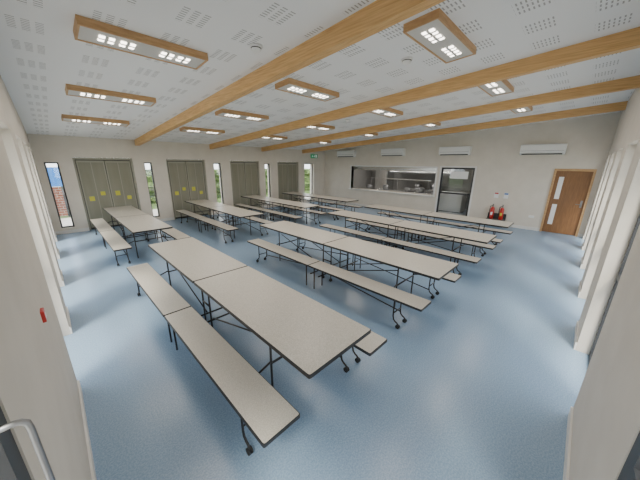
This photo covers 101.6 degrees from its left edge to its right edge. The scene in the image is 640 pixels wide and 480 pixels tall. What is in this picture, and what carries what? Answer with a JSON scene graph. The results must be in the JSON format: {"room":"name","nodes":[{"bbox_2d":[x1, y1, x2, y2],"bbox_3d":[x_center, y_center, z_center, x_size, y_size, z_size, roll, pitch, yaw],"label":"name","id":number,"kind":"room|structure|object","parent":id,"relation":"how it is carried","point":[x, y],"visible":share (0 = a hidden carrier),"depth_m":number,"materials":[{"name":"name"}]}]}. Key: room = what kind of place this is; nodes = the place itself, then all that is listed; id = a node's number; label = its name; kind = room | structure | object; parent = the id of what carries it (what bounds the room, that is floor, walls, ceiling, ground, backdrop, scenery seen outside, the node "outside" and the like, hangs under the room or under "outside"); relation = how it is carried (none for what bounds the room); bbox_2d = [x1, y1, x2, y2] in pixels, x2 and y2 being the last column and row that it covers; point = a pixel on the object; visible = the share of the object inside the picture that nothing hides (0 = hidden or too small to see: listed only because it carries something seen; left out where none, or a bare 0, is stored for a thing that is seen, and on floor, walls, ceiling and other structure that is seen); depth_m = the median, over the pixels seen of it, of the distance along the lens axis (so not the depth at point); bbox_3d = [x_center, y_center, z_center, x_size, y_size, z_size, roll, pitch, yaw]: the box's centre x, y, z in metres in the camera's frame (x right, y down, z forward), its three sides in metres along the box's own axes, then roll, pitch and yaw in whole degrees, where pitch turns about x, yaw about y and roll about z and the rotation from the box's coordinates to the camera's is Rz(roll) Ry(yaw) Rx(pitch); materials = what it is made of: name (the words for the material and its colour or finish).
{"room":"eatery","nodes":[
{"label":"eatery","id":0,"kind":"room"},
{"bbox_2d":[0,75,91,479],"bbox_3d":[-4.020,-0.734,3.436,11.920,3.680,0.300,16,22,42],"label":"wall","id":1,"kind":"structure","parent":0,"point":[38,381],"depth_m":1.39,"materials":[{"name":"paint"}]},
{"bbox_2d":[0,407,55,479],"bbox_3d":[-0.395,0.965,0.396,1.100,2.200,0.117,16,22,42],"label":"door","id":2,"kind":"structure","parent":1,"relation":"in","point":[12,465],"depth_m":0.61,"materials":[{"name":"painted metal"},{"name":"steel"}]},
{"bbox_2d":[40,307,46,322],"bbox_3d":[-1.626,0.441,1.536,0.070,0.070,0.020,16,22,42],"label":"fire alarm call point","id":3,"kind":"object","parent":1,"relation":"attached to","point":[42,311],"visible":1,"depth_m":1.52,"materials":[{"name":"red plastic"}]},
{"bbox_2d":[55,232,96,479],"bbox_3d":[-3.929,0.954,4.045,11.320,0.100,0.015,16,22,42],"label":"baseboard","id":4,"kind":"structure","parent":1,"relation":"attached to","point":[89,449],"depth_m":2.14,"materials":[{"name":"white"}]},
{"bbox_2d":[47,167,70,216],"bbox_3d":[-11.294,-1.716,9.882,0.060,2.000,2.700,16,22,42],"label":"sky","id":5,"kind":"structure","parent":0,"point":[53,172],"depth_m":10.42,"materials":[{"name":"blue paint"}]},
{"bbox_2d":[27,134,324,231],"bbox_3d":[-3.940,-2.692,11.558,0.300,2.890,11.685,16,22,42],"label":"wall","id":6,"kind":"structure","parent":0,"point":[45,148],"depth_m":9.39,"materials":[{"name":"paint"}]},
{"bbox_2d":[44,162,74,227],"bbox_3d":[-7.809,-1.327,7.842,0.060,1.930,0.300,16,22,42],"label":"window","id":7,"kind":"structure","parent":6,"relation":"in","point":[73,225],"depth_m":7.80,"materials":[{"name":"grey"}]},
{"bbox_2d":[144,162,159,216],"bbox_3d":[-6.114,-1.799,9.489,0.060,1.950,0.240,16,22,42],"label":"window","id":8,"kind":"structure","parent":6,"relation":"in","point":[144,162],"depth_m":9.49,"materials":[{"name":"grey"}]},
{"bbox_2d":[56,199,323,234],"bbox_3d":[-3.843,-1.321,11.843,0.015,0.100,11.685,16,22,42],"label":"baseboard","id":9,"kind":"structure","parent":6,"relation":"attached to","point":[215,213],"depth_m":8.36,"materials":[{"name":"white"}]},
{"bbox_2d":[214,163,223,203],"bbox_3d":[-4.356,-2.280,11.200,0.060,1.950,0.320,16,22,42],"label":"window","id":10,"kind":"structure","parent":6,"relation":"in","point":[214,163],"depth_m":11.22,"materials":[{"name":"grey"}]},
{"bbox_2d":[268,164,270,196],"bbox_3d":[-2.612,-2.756,12.897,0.060,1.950,0.320,16,22,42],"label":"window","id":11,"kind":"structure","parent":6,"relation":"in","point":[268,164],"depth_m":12.90,"materials":[{"name":"grey"}]},
{"bbox_2d":[308,164,312,198],"bbox_3d":[-0.692,-3.290,14.763,0.060,1.970,0.700,16,22,42],"label":"window","id":12,"kind":"structure","parent":6,"relation":"in","point":[311,164],"depth_m":14.96,"materials":[{"name":"grey"}]},
{"bbox_2d":[0,0,639,150],"bbox_3d":[0.175,-3.300,7.087,11.920,1.011,12.185,16,22,42],"label":"ceiling","id":13,"kind":"structure","parent":0,"point":[40,53],"depth_m":3.34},
{"bbox_2d":[61,114,129,126],"bbox_3d":[-4.972,-2.656,5.825,0.354,0.099,1.140,16,22,42],"label":"ceiling light","id":14,"kind":"object","parent":13,"relation":"attached to","point":[69,118],"visible":1,"depth_m":5.73,"materials":[{"name":"brown wood"}]},
{"bbox_2d":[65,84,156,106],"bbox_3d":[-3.371,-2.343,4.268,0.354,0.099,1.140,16,22,42],"label":"ceiling light","id":15,"kind":"object","parent":13,"relation":"attached to","point":[70,90],"visible":1,"depth_m":4.17,"materials":[{"name":"brown wood"}]},
{"bbox_2d":[73,14,207,69],"bbox_3d":[-1.827,-2.041,2.766,0.354,0.099,1.140,16,22,42],"label":"ceiling light","id":16,"kind":"object","parent":13,"relation":"attached to","point":[88,30],"visible":1,"depth_m":2.64,"materials":[{"name":"brown wood"}]},
{"bbox_2d":[179,126,224,134],"bbox_3d":[-3.327,-3.105,7.427,0.354,0.099,1.140,16,22,42],"label":"ceiling light","id":17,"kind":"object","parent":13,"relation":"attached to","point":[184,128],"visible":1,"depth_m":7.31,"materials":[{"name":"brown wood"}]},
{"bbox_2d":[215,108,268,121],"bbox_3d":[-1.726,-2.792,5.869,0.354,0.099,1.140,16,22,42],"label":"ceiling light","id":18,"kind":"object","parent":13,"relation":"attached to","point":[222,112],"visible":1,"depth_m":5.76,"materials":[{"name":"brown wood"}]},
{"bbox_2d":[249,43,261,53],"bbox_3d":[-0.712,-2.123,2.912,0.138,0.070,0.138,16,22,42],"label":"smoke detector","id":19,"kind":"object","parent":13,"relation":"attached to","point":[256,48],"visible":1,"depth_m":2.87,"materials":[{"name":"white plastic"}]},
{"bbox_2d":[262,135,287,139],"bbox_3d":[-1.681,-3.555,9.028,0.354,0.099,1.140,16,22,42],"label":"ceiling light","id":20,"kind":"object","parent":13,"relation":"attached to","point":[275,137],"visible":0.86,"depth_m":9.09,"materials":[{"name":"brown wood"}]},
{"bbox_2d":[134,0,445,145],"bbox_3d":[-2.146,-2.485,4.883,11.320,0.950,0.120,16,22,42],"label":"ceiling beam","id":21,"kind":"structure","parent":13,"relation":"attached to","point":[379,15],"depth_m":2.82,"materials":[{"name":"brown wood"}]},
{"bbox_2d":[275,78,338,101],"bbox_3d":[-0.182,-2.491,4.367,0.354,0.099,1.140,16,22,42],"label":"ceiling light","id":22,"kind":"object","parent":13,"relation":"attached to","point":[289,85],"visible":1,"depth_m":4.25,"materials":[{"name":"brown wood"}]},
{"bbox_2d":[304,124,334,130],"bbox_3d":[-0.080,-3.242,7.471,0.354,0.099,1.140,16,22,42],"label":"ceiling light","id":23,"kind":"object","parent":13,"relation":"attached to","point":[318,126],"visible":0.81,"depth_m":7.51,"materials":[{"name":"brown wood"}]},
{"bbox_2d":[361,133,377,136],"bbox_3d":[1.552,-3.687,9.059,0.354,0.099,1.140,16,22,42],"label":"ceiling light","id":24,"kind":"object","parent":13,"relation":"attached to","point":[371,134],"visible":0.45,"depth_m":9.26,"materials":[{"name":"brown wood"}]},
{"bbox_2d":[369,107,402,117],"bbox_3d":[1.464,-2.940,5.969,0.354,0.099,1.140,16,22,42],"label":"ceiling light","id":25,"kind":"object","parent":13,"relation":"attached to","point":[389,112],"visible":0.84,"depth_m":6.02,"materials":[{"name":"brown wood"}]},
{"bbox_2d":[401,57,412,65],"bbox_3d":[1.124,-2.308,3.384,0.138,0.070,0.138,16,22,42],"label":"smoke detector","id":26,"kind":"object","parent":13,"relation":"attached to","point":[406,61],"visible":1,"depth_m":3.35,"materials":[{"name":"white plastic"}]},
{"bbox_2d":[209,27,639,148],"bbox_3d":[-0.367,-2.971,6.615,11.320,0.950,0.120,16,22,42],"label":"ceiling beam","id":27,"kind":"structure","parent":13,"relation":"attached to","point":[626,40],"depth_m":3.85,"materials":[{"name":"brown wood"}]},
{"bbox_2d":[422,122,440,126],"bbox_3d":[3.096,-3.386,7.557,0.354,0.099,1.140,16,22,42],"label":"ceiling light","id":28,"kind":"object","parent":13,"relation":"attached to","point":[436,123],"visible":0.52,"depth_m":7.75,"materials":[{"name":"brown wood"}]},
{"bbox_2d":[403,8,476,63],"bbox_3d":[1.355,-2.191,2.873,0.354,0.099,1.140,16,22,42],"label":"ceiling light","id":29,"kind":"object","parent":13,"relation":"attached to","point":[434,31],"visible":1,"depth_m":2.73,"materials":[{"name":"brown wood"}]},
{"bbox_2d":[261,75,639,151],"bbox_3d":[1.342,-3.438,8.278,11.320,0.950,0.120,16,22,42],"label":"ceiling beam","id":30,"kind":"structure","parent":13,"relation":"attached to","point":[633,82],"depth_m":5.78,"materials":[{"name":"brown wood"}]},
{"bbox_2d":[302,101,627,152],"bbox_3d":[3.121,-3.923,10.010,11.320,0.950,0.120,16,22,42],"label":"ceiling beam","id":31,"kind":"structure","parent":13,"relation":"attached to","point":[619,106],"depth_m":7.85,"materials":[{"name":"brown wood"}]},
{"bbox_2d":[477,79,513,96],"bbox_3d":[3.001,-2.640,4.474,0.354,0.099,1.140,16,22,42],"label":"ceiling light","id":32,"kind":"object","parent":13,"relation":"attached to","point":[502,87],"visible":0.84,"depth_m":4.52,"materials":[{"name":"brown wood"}]},
{"bbox_2d":[511,106,532,113],"bbox_3d":[4.633,-3.086,6.062,0.354,0.099,1.140,16,22,42],"label":"ceiling light","id":33,"kind":"object","parent":13,"relation":"attached to","point":[525,109],"visible":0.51,"depth_m":6.26,"materials":[{"name":"brown wood"}]},
{"bbox_2d":[56,201,588,479],"bbox_3d":[1.194,-0.349,9.059,11.920,0.100,15.185,16,22,42],"label":"floor","id":34,"kind":"structure","parent":0,"point":[483,382],"depth_m":2.83,"materials":[{"name":"blue plastic"}]},
{"bbox_2d":[90,206,189,265],"bbox_3d":[-5.040,-0.288,7.100,4.140,0.750,1.480,16,22,42],"label":"table","id":35,"kind":"object","parent":34,"relation":"on","point":[135,220],"visible":0.89,"depth_m":6.43,"materials":[{"name":"laminate"}]},
{"bbox_2d":[72,157,298,229],"bbox_3d":[-4.385,-2.271,11.246,0.220,2.247,8.896,16,22,42],"label":"cupboard doors","id":36,"kind":"structure","parent":34,"relation":"on","point":[102,182],"depth_m":9.93,"materials":[{"name":"grey"}]},
{"bbox_2d":[176,199,273,243],"bbox_3d":[-3.345,-0.751,8.749,4.140,0.750,1.480,16,22,42],"label":"table","id":37,"kind":"object","parent":34,"relation":"on","point":[213,206],"visible":0.99,"depth_m":8.20,"materials":[{"name":"laminate"}]},
{"bbox_2d":[126,237,386,455],"bbox_3d":[-1.284,0.793,3.536,4.140,0.750,1.480,16,22,42],"label":"table","id":38,"kind":"object","parent":34,"relation":"on","point":[310,335],"visible":1,"depth_m":2.50,"materials":[{"name":"laminate"}]},
{"bbox_2d":[234,195,326,223],"bbox_3d":[-1.714,-1.197,10.337,4.140,0.750,1.480,16,22,42],"label":"table","id":39,"kind":"object","parent":34,"relation":"on","point":[295,205],"visible":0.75,"depth_m":9.94,"materials":[{"name":"laminate"}]},
{"bbox_2d":[281,192,362,219],"bbox_3d":[-0.166,-1.619,11.843,4.140,0.750,1.480,16,22,42],"label":"table","id":40,"kind":"object","parent":34,"relation":"on","point":[336,199],"visible":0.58,"depth_m":11.43,"materials":[{"name":"laminate"}]},
{"bbox_2d":[247,221,460,328],"bbox_3d":[0.309,0.358,5.086,4.140,0.750,1.480,16,22,42],"label":"table","id":41,"kind":"object","parent":34,"relation":"on","point":[426,266],"visible":1,"depth_m":4.33,"materials":[{"name":"laminate"}]},
{"bbox_2d":[375,170,393,188],"bbox_3d":[3.886,-3.372,15.858,0.800,1.950,0.830,16,22,42],"label":"fridge","id":42,"kind":"object","parent":34,"relation":"on","point":[379,183],"visible":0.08,"depth_m":15.50,"materials":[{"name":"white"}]},
{"bbox_2d":[358,177,432,194],"bbox_3d":[3.767,-2.380,13.359,4.100,1.445,0.800,16,22,42],"label":"countertop","id":43,"kind":"structure","parent":34,"relation":"on","point":[372,188],"depth_m":13.02,"materials":[{"name":"silver metal"}]},
{"bbox_2d":[358,187,432,194],"bbox_3d":[3.764,-2.119,13.435,4.100,0.900,0.800,16,22,42],"label":"countertop","id":44,"kind":"structure","parent":43,"relation":"on","point":[381,189],"depth_m":13.02,"materials":[{"name":"silver metal"}]},
{"bbox_2d":[418,187,425,192],"bbox_3d":[4.731,-2.327,12.164,0.391,0.230,0.285,16,22,42],"label":"cooking pot","id":45,"kind":"object","parent":43,"relation":"on","point":[420,190],"visible":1,"depth_m":12.06,"materials":[{"name":"grey metal"}]},
{"bbox_2d":[319,210,496,274],"bbox_3d":[1.941,-0.087,6.674,4.140,0.750,1.480,16,22,42],"label":"table","id":46,"kind":"object","parent":34,"relation":"on","point":[465,237],"visible":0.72,"depth_m":6.16,"materials":[{"name":"laminate"}]},
{"bbox_2d":[411,187,445,191],"bbox_3d":[5.679,-2.323,14.207,1.800,0.900,0.872,16,22,42],"label":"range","id":47,"kind":"object","parent":34,"relation":"on","point":[412,188],"visible":0.12,"depth_m":13.80,"materials":[{"name":"silver metal"}]},
{"bbox_2d":[415,183,420,188],"bbox_3d":[5.356,-2.960,14.267,0.431,0.280,0.326,16,22,42],"label":"cooking pot","id":48,"kind":"object","parent":47,"relation":"on","point":[417,185],"visible":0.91,"depth_m":14.15,"materials":[{"name":"grey metal"}]},
{"bbox_2d":[364,204,513,256],"bbox_3d":[3.242,-0.442,7.940,4.140,0.750,1.480,16,22,42],"label":"table","id":49,"kind":"object","parent":34,"relation":"on","point":[479,221],"visible":0.6,"depth_m":7.52,"materials":[{"name":"laminate"}]},
{"bbox_2d":[438,191,466,212],"bbox_3d":[6.350,-1.829,12.540,1.020,0.900,0.620,16,22,42],"label":"chest freezer","id":50,"kind":"object","parent":34,"relation":"on","point":[455,203],"visible":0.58,"depth_m":12.30,"materials":[{"name":"white metal"}]},
{"bbox_2d":[486,212,506,220],"bbox_3d":[6.491,-0.756,9.671,0.580,0.450,0.220,16,22,42],"label":"stand","id":51,"kind":"object","parent":34,"relation":"on","point":[495,216],"visible":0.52,"depth_m":9.69,"materials":[{"name":"black"}]},
{"bbox_2d":[489,204,494,218],"bbox_3d":[6.378,-1.068,9.685,0.135,0.540,0.142,0,16,-2],"label":"fire extinguisher","id":52,"kind":"object","parent":51,"relation":"on","point":[491,211],"visible":1,"depth_m":9.66,"materials":[{"name":"red metal"}]},
{"bbox_2d":[498,205,503,219],"bbox_3d":[6.591,-1.007,9.483,0.135,0.540,0.142,0,16,-2],"label":"fire extinguisher","id":53,"kind":"object","parent":51,"relation":"on","point":[500,214],"visible":1,"depth_m":9.46,"materials":[{"name":"red metal"}]},
{"bbox_2d":[353,169,472,208],"bbox_3d":[4.903,-3.004,13.478,7.400,2.600,3.100,16,22,42],"label":"wall","id":54,"kind":"structure","parent":0,"point":[360,179],"depth_m":14.78,"materials":[{"name":"grey"}]},
{"bbox_2d":[389,169,460,174],"bbox_3d":[5.497,-3.812,13.860,3.440,0.550,1.130,16,22,42],"label":"extraction hood","id":55,"kind":"object","parent":54,"relation":"attached to","point":[446,171],"visible":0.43,"depth_m":13.19,"materials":[{"name":"silver metal"}]},
{"bbox_2d":[324,112,620,233],"bbox_3d":[4.374,-3.026,11.605,11.920,3.680,0.200,16,22,42],"label":"wall","id":56,"kind":"structure","parent":0,"point":[501,168],"depth_m":9.37,"materials":[{"name":"paint"}]},
{"bbox_2d":[337,150,355,156],"bbox_3d":[1.404,-4.585,13.909,1.140,0.320,0.223,16,22,42],"label":"air conditioner","id":57,"kind":"object","parent":56,"relation":"attached to","point":[352,153],"visible":1,"depth_m":13.76,"materials":[{"name":"white plastic"}]},
{"bbox_2d":[348,188,434,196],"bbox_3d":[3.230,-2.338,12.731,4.660,0.035,0.129,16,22,42],"label":"shelf","id":58,"kind":"object","parent":56,"relation":"attached to","point":[348,188],"visible":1,"depth_m":12.40,"materials":[{"name":"white paint"}]},
{"bbox_2d":[381,148,405,155],"bbox_3d":[3.359,-4.043,12.052,1.140,0.320,0.223,16,22,42],"label":"air conditioner","id":59,"kind":"object","parent":56,"relation":"attached to","point":[398,151],"visible":1,"depth_m":11.91,"materials":[{"name":"white plastic"}]},
{"bbox_2d":[350,165,437,195],"bbox_3d":[3.348,-2.966,12.664,4.600,1.210,0.215,16,22,42],"label":"trim","id":60,"kind":"structure","parent":56,"relation":"attached to","point":[351,181],"depth_m":12.04,"materials":[{"name":"white paint"}]},
{"bbox_2d":[354,166,436,171],"bbox_3d":[3.489,-3.498,12.652,4.500,0.280,0.150,16,22,42],"label":"roller shutter","id":61,"kind":"object","parent":56,"relation":"attached to","point":[417,169],"visible":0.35,"depth_m":12.39,"materials":[{"name":"silver metal"}]},
{"bbox_2d":[324,199,582,236],"bbox_3d":[4.279,-1.287,12.033,11.320,0.100,0.015,16,22,42],"label":"baseboard","id":62,"kind":"structure","parent":56,"relation":"attached to","point":[514,226],"depth_m":9.37,"materials":[{"name":"white"}]},
{"bbox_2d":[436,167,474,215],"bbox_3d":[5.506,-1.900,10.698,1.250,2.050,0.060,16,22,42],"label":"door","id":63,"kind":"structure","parent":56,"relation":"in","point":[454,175],"depth_m":10.51,"materials":[{"name":"grey"}]},
{"bbox_2d":[439,146,471,154],"bbox_3d":[5.279,-3.491,10.235,1.140,0.320,0.223,16,22,42],"label":"air conditioner","id":64,"kind":"object","parent":56,"relation":"attached to","point":[455,150],"visible":1,"depth_m":10.11,"materials":[{"name":"white plastic"}]},
{"bbox_2d":[434,166,476,215],"bbox_3d":[5.529,-1.935,10.712,1.370,2.110,0.215,16,22,42],"label":"trim","id":65,"kind":"structure","parent":56,"relation":"attached to","point":[475,167],"depth_m":10.37,"materials":[{"name":"white paint"}]},
{"bbox_2d":[520,143,567,154],"bbox_3d":[7.183,-2.925,8.437,1.140,0.320,0.223,16,22,42],"label":"air conditioner","id":66,"kind":"object","parent":56,"relation":"attached to","point":[532,149],"visible":1,"depth_m":8.34,"materials":[{"name":"white plastic"}]},
{"bbox_2d":[521,153,561,154],"bbox_3d":[7.144,-2.775,8.441,1.020,0.030,0.070,16,22,42],"label":"air vent","id":67,"kind":"object","parent":66,"relation":"attached to","point":[521,153],"depth_m":8.43,"materials":[{"name":"grey plastic"}]},
{"bbox_2d":[539,169,596,236],"bbox_3d":[7.930,-1.217,8.414,0.950,2.070,0.221,16,22,42],"label":"door","id":68,"kind":"structure","parent":56,"relation":"in","point":[570,189],"depth_m":8.36,"materials":[{"name":"brown wood"}]},
{"bbox_2d":[569,88,639,479],"bbox_3d":[4.324,-0.698,3.627,0.300,3.680,11.685,16,22,42],"label":"wall","id":69,"kind":"structure","parent":0,"point":[606,409],"depth_m":1.91,"materials":[{"name":"paint"}]},
{"bbox_2d":[563,234,583,479],"bbox_3d":[4.193,0.989,4.234,0.015,0.100,11.685,16,22,42],"label":"baseboard","id":70,"kind":"structure","parent":69,"relation":"attached to","point":[566,470],"depth_m":2.12,"materials":[{"name":"white"}]},
{"bbox_2d":[589,213,639,362],"bbox_3d":[2.790,0.310,2.312,0.060,2.450,1.230,16,22,42],"label":"window","id":71,"kind":"structure","parent":69,"relation":"in","point":[638,219],"depth_m":2.80,"materials":[{"name":"grey"}]},
{"bbox_2d":[617,431,639,479],"bbox_3d":[0.797,1.012,0.634,0.117,2.000,1.200,16,22,42],"label":"door","id":72,"kind":"structure","parent":69,"relation":"in","point":[630,470],"depth_m":0.98,"materials":[{"name":"grey"}]},
{"label":"outside","id":73,"kind":"structure","parent":0,"visible":0},
{"bbox_2d":[60,190,309,217],"bbox_3d":[-0.062,0.275,7.446,70.000,0.180,70.000,16,22,42],"label":"ground","id":74,"kind":"structure","parent":73,"point":[154,206],"depth_m":14.45,"materials":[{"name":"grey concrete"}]},
{"bbox_2d":[52,186,69,215],"bbox_3d":[-12.478,-1.248,9.695,0.300,1.220,8.200,16,22,42],"label":"wall","id":75,"kind":"structure","parent":74,"relation":"on","point":[59,198],"depth_m":10.99,"materials":[{"name":"brick"}]},
{"bbox_2d":[146,169,309,203],"bbox_3d":[-4.016,-4.670,20.713,1.800,1.944,19.797,16,22,42],"label":"hedge","id":76,"kind":"object","parent":74,"relation":"on","point":[148,171],"visible":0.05,"depth_m":17.07,"materials":[{"name":"green plant"}]},
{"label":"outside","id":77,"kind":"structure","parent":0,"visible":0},
{"bbox_2d":[61,197,309,225],"bbox_3d":[-0.057,0.358,6.734,23.000,0.060,23.000,16,22,42],"label":"paving","id":78,"kind":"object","parent":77,"point":[65,221],"depth_m":10.07,"materials":[{"name":"grey concrete"}]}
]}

